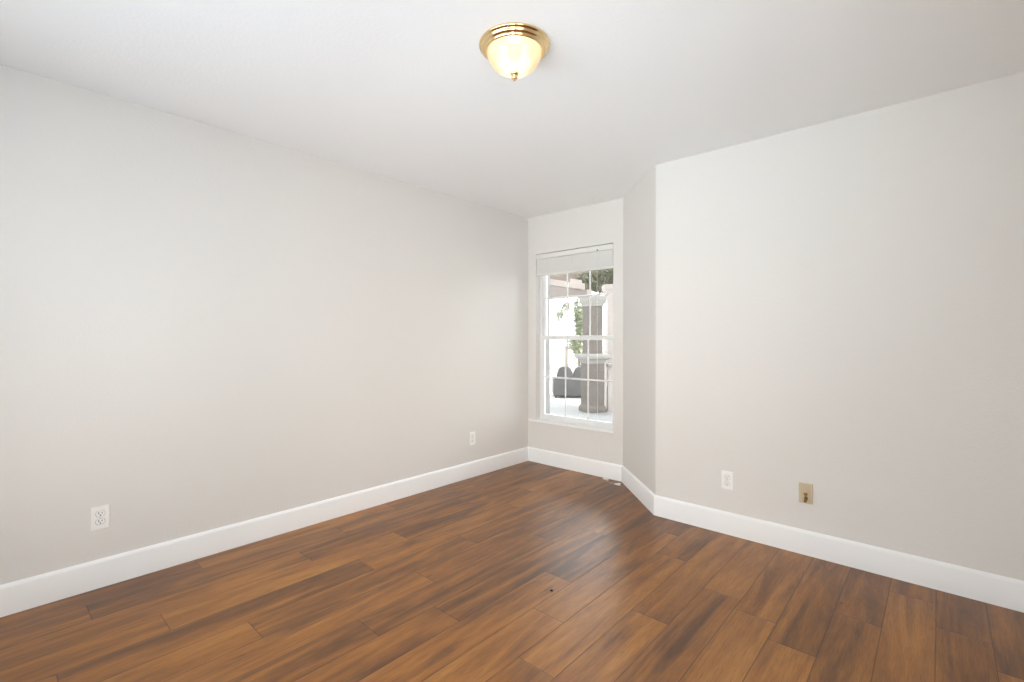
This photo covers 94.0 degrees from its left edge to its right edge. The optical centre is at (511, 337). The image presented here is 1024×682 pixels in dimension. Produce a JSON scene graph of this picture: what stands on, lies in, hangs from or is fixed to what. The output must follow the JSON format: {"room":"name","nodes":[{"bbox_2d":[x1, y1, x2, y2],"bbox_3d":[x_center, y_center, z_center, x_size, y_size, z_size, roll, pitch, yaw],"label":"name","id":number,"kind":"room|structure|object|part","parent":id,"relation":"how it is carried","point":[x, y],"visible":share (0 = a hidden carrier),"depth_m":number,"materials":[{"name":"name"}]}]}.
{"room":"empty bedroom","nodes":[
{"label":"empty bedroom","id":0,"kind":"room"},
{"bbox_2d":[0,64,527,584],"bbox_3d":[-1.339,0.062,3.252,0.150,2.540,4.758,0,0,42],"label":"wall","id":1,"kind":"structure","parent":0,"point":[204,327],"depth_m":2.71,"materials":[{"name":"white paint"}]},
{"bbox_2d":[91,504,109,530],"bbox_3d":[-2.034,0.887,2.360,0.008,0.115,0.070,0,0,42],"label":"wall outlet","id":2,"kind":"object","parent":1,"relation":"attached to","point":[99,514],"visible":1,"depth_m":2.36,"materials":[{"name":"white plastic"}]},
{"bbox_2d":[95,510,104,516],"bbox_3d":[-2.032,0.867,2.358,0.003,0.030,0.038,0,0,42],"label":"receptacle","id":3,"kind":"object","parent":2,"relation":"attached to","point":[98,513],"depth_m":2.36,"materials":[{"name":"white plastic"}]},
{"bbox_2d":[95,518,104,524],"bbox_3d":[-2.032,0.906,2.358,0.001,0.030,0.037,0,0,42],"label":"receptacle","id":4,"kind":"object","parent":2,"relation":"attached to","point":[98,521],"depth_m":2.36,"materials":[{"name":"white plastic"}]},
{"bbox_2d":[0,447,527,616],"bbox_3d":[-1.299,1.163,3.175,0.014,0.138,4.398,0,0,42],"label":"baseboard","id":5,"kind":"structure","parent":1,"relation":"attached to","point":[38,590],"depth_m":2.72,"materials":[{"name":"white paint"}]},
{"bbox_2d":[469,432,474,444],"bbox_3d":[-0.351,0.892,4.237,0.008,0.115,0.070,0,0,42],"label":"wall outlet","id":6,"kind":"object","parent":1,"relation":"attached to","point":[471,434],"visible":1,"depth_m":4.23,"materials":[{"name":"white plastic"}]},
{"bbox_2d":[0,461,1023,681],"bbox_3d":[0.144,1.284,1.849,4.282,0.100,4.548,0,0,42],"label":"floor","id":7,"kind":"structure","parent":0,"point":[453,582],"depth_m":2.17,"materials":[{"name":"brown wood"}]},
{"bbox_2d":[0,0,1023,217],"bbox_3d":[-0.117,-1.282,1.655,4.400,0.150,5.508,0,0,42],"label":"ceiling","id":8,"kind":"structure","parent":0,"point":[406,91],"depth_m":2.17,"materials":[{"name":"white paint"}]},
{"bbox_2d":[479,22,549,80],"bbox_3d":[0.010,-1.131,1.966,0.292,0.150,0.292,0,0,42],"label":"ceiling light","id":9,"kind":"object","parent":8,"relation":"attached to","point":[514,50],"visible":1,"depth_m":1.89,"materials":[{"name":"gold metal"}]},
{"bbox_3d":[0.010,-1.132,1.966,0.224,0.089,0.224,0,0,42],"label":"lamp shade","id":10,"kind":"part","parent":9,"relation":"part of","materials":[{"name":"white glass"}]},
{"bbox_2d":[545,275,549,413],"bbox_3d":[0.848,0.070,4.447,1.813,2.550,0.090,0,0,42],"label":"window frame","id":11,"kind":"structure","parent":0,"point":[547,397],"depth_m":4.90,"materials":[{"name":"white paint"}]},
{"bbox_2d":[528,198,622,464],"bbox_3d":[0.742,0.065,4.441,1.363,2.540,0.210,0,0,42],"label":"wall","id":12,"kind":"structure","parent":0,"point":[598,224],"depth_m":4.43,"materials":[{"name":"white paint"}]},
{"bbox_2d":[528,271,614,434],"bbox_3d":[0.574,0.009,4.524,0.966,1.682,0.150,0,0,42],"label":"window","id":13,"kind":"structure","parent":12,"relation":"in","point":[595,426],"depth_m":4.60,"materials":[{"name":"white plastic"}]},
{"bbox_3d":[0.635,-0.391,4.545,0.829,0.821,0.028,0,0,42],"label":"sash","id":14,"kind":"part","parent":13,"relation":"part of","materials":[{"name":"white plastic"}]},
{"bbox_3d":[0.553,0.820,4.502,0.966,0.020,0.090,0,0,42],"label":"sill","id":15,"kind":"part","parent":13,"relation":"part of","materials":[{"name":"white paint"}]},
{"bbox_3d":[0.615,0.383,4.523,0.829,0.814,0.028,0,0,42],"label":"sash","id":16,"kind":"part","parent":13,"relation":"part of","materials":[{"name":"white plastic"}]},
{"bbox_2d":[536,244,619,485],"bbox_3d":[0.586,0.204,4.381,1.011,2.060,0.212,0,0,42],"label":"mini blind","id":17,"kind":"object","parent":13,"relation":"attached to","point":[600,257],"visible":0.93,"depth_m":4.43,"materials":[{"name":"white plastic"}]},
{"bbox_3d":[0.582,-0.628,4.487,0.858,0.020,0.056,0,0,42],"label":"rail","id":18,"kind":"part","parent":17,"relation":"part of","materials":[{"name":"white plastic"}]},
{"bbox_3d":[0.777,0.223,4.237,0.018,2.013,0.085,0,0,-33],"label":"pull cord","id":19,"kind":"part","parent":17,"relation":"part of","materials":[{"name":"white plastic"}]},
{"bbox_2d":[544,340,611,419],"bbox_3d":[0.612,0.388,4.519,0.773,0.744,0.004,0,0,42],"label":"grille","id":20,"kind":"object","parent":13,"relation":"attached to","point":[565,417],"depth_m":4.60,"materials":[{"name":"white plastic"}]},
{"bbox_2d":[546,271,612,334],"bbox_3d":[0.633,-0.399,4.542,0.773,0.761,0.004,0,0,42],"label":"grille","id":21,"kind":"object","parent":13,"relation":"attached to","point":[589,294],"depth_m":4.51,"materials":[{"name":"white plastic"}]},
{"bbox_2d":[528,447,622,481],"bbox_3d":[0.554,1.165,4.458,1.063,0.138,0.014,0,0,42],"label":"baseboard","id":22,"kind":"structure","parent":12,"relation":"attached to","point":[612,471],"depth_m":4.41,"materials":[{"name":"white paint"}]},
{"bbox_2d":[623,166,655,493],"bbox_3d":[1.039,0.065,3.728,0.120,2.540,0.770,0,0,-3],"label":"wall","id":23,"kind":"structure","parent":0,"point":[639,203],"depth_m":3.68,"materials":[{"name":"white paint"}]},
{"bbox_2d":[622,466,654,514],"bbox_3d":[0.971,1.165,3.718,0.014,0.138,0.782,0,0,-3],"label":"baseboard","id":24,"kind":"structure","parent":23,"relation":"attached to","point":[646,496],"depth_m":3.65,"materials":[{"name":"white paint"}]},
{"bbox_2d":[655,72,1023,580],"bbox_3d":[1.958,0.066,2.579,2.440,2.540,0.150,0,0,42],"label":"wall","id":25,"kind":"structure","parent":0,"point":[839,303],"depth_m":2.56,"materials":[{"name":"white paint"}]},
{"bbox_2d":[722,470,732,489],"bbox_3d":[1.357,0.897,3.010,0.070,0.115,0.008,0,0,42],"label":"wall outlet","id":26,"kind":"object","parent":25,"relation":"attached to","point":[727,477],"visible":1,"depth_m":3.01,"materials":[{"name":"white plastic"}]},
{"bbox_2d":[799,482,812,504],"bbox_3d":[1.666,0.886,2.714,0.070,0.115,0.035,0,0,42],"label":"cable jack","id":27,"kind":"object","parent":25,"relation":"attached to","point":[805,489],"visible":1,"depth_m":2.72,"materials":[{"name":"beige plastic"}]},
{"bbox_2d":[654,495,1023,612],"bbox_3d":[1.845,1.167,2.568,2.291,0.138,0.014,0,0,42],"label":"baseboard","id":28,"kind":"structure","parent":25,"relation":"attached to","point":[998,590],"depth_m":2.55,"materials":[{"name":"white paint"}]},
{"label":"outside","id":29,"kind":"structure","parent":0,"visible":0},
{"bbox_2d":[550,402,611,421],"bbox_3d":[-0.211,1.418,8.148,13.000,0.150,4.042,0,0,42],"label":"floor","id":30,"kind":"structure","parent":29,"point":[555,408],"depth_m":8.50,"materials":[{"name":"concrete"}]},
{"bbox_2d":[575,295,610,412],"bbox_3d":[1.476,0.290,8.747,0.488,2.110,0.488,0,0,-18],"label":"porch column","id":31,"kind":"structure","parent":30,"relation":"on","point":[597,359],"depth_m":8.62,"materials":[{"name":"beige paint"}]},
{"bbox_2d":[550,283,591,298],"bbox_3d":[-1.288,-0.893,11.212,7.300,0.250,0.180,0,0,42],"label":"trim","id":32,"kind":"structure","parent":31,"relation":"on","point":[554,291],"depth_m":9.04,"materials":[{"name":"paint"}]},
{"bbox_2d":[550,278,581,289],"bbox_3d":[0.085,-0.981,7.537,0.110,0.170,3.522,0,0,42],"label":"trim","id":33,"kind":"structure","parent":32,"relation":"attached to","point":[576,284],"depth_m":8.52,"materials":[{"name":"paint"}]},
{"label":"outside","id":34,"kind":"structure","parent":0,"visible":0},
{"bbox_2d":[550,346,606,408],"bbox_3d":[16.256,1.472,37.764,70.000,0.185,62.050,0,0,42],"label":"driveway","id":35,"kind":"structure","parent":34,"point":[557,353],"depth_m":23.58,"materials":[{"name":"white concrete"}]},
{"bbox_2d":[554,301,571,365],"bbox_3d":[2.146,-0.095,20.006,0.757,2.954,0.559,0,0,21],"label":"tree","id":36,"kind":"object","parent":35,"relation":"on","point":[560,314],"visible":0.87,"depth_m":19.95,"materials":[{"name":"green plant"}]},
{"bbox_2d":[552,366,580,397],"bbox_3d":[1.393,1.000,11.080,0.900,0.720,0.640,0,0,2],"label":"loveseat","id":37,"kind":"object","parent":35,"relation":"on","point":[573,387],"visible":0.59,"depth_m":10.77,"materials":[{"name":"grey fabric"}]},
{"bbox_2d":[557,366,572,376],"bbox_3d":[1.202,0.885,10.884,0.370,0.490,0.145,0,0,2],"label":"cushion","id":38,"kind":"object","parent":37,"relation":"on","point":[561,371],"depth_m":10.81,"materials":[{"name":"grey fabric"}]},
{"bbox_2d":[573,366,580,376],"bbox_3d":[1.572,0.885,10.872,0.370,0.490,0.145,0,0,2],"label":"cushion","id":39,"kind":"object","parent":37,"relation":"on","point":[577,371],"depth_m":10.80,"materials":[{"name":"grey fabric"}]},
{"bbox_2d":[567,298,582,365],"bbox_3d":[1.959,0.076,14.008,0.755,2.611,0.499,0,0,42],"label":"slender tree","id":40,"kind":"object","parent":35,"relation":"on","point":[574,345],"visible":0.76,"depth_m":13.94,"materials":[{"name":"green plant"}]},
{"bbox_2d":[550,270,609,288],"bbox_3d":[2.209,-0.779,20.470,10.100,4.320,4.060,0,0,0],"label":"carport","id":41,"kind":"object","parent":35,"relation":"on","point":[562,277],"visible":0.02,"depth_m":18.44,"materials":[{"name":"beige paint"}]},
{"bbox_2d":[576,268,612,293],"bbox_3d":[2.951,-0.716,15.788,2.024,4.199,1.037,0,0,-1],"label":"tree","id":42,"kind":"object","parent":35,"relation":"on","point":[598,278],"visible":0.44,"depth_m":15.58,"materials":[{"name":"green plant"}]},
{"bbox_2d":[602,284,612,406],"bbox_3d":[2.004,0.156,9.389,0.410,2.380,0.410,0,0,0],"label":"porch column","id":43,"kind":"structure","parent":35,"relation":"on","point":[607,288],"depth_m":9.23,"materials":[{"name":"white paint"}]},
{"bbox_2d":[606,363,611,411],"bbox_3d":[2.354,0.919,8.792,1.220,0.895,0.220,0,0,0],"label":"wall","id":44,"kind":"structure","parent":35,"relation":"on","point":[608,365],"depth_m":8.72,"materials":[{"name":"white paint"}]}
]}

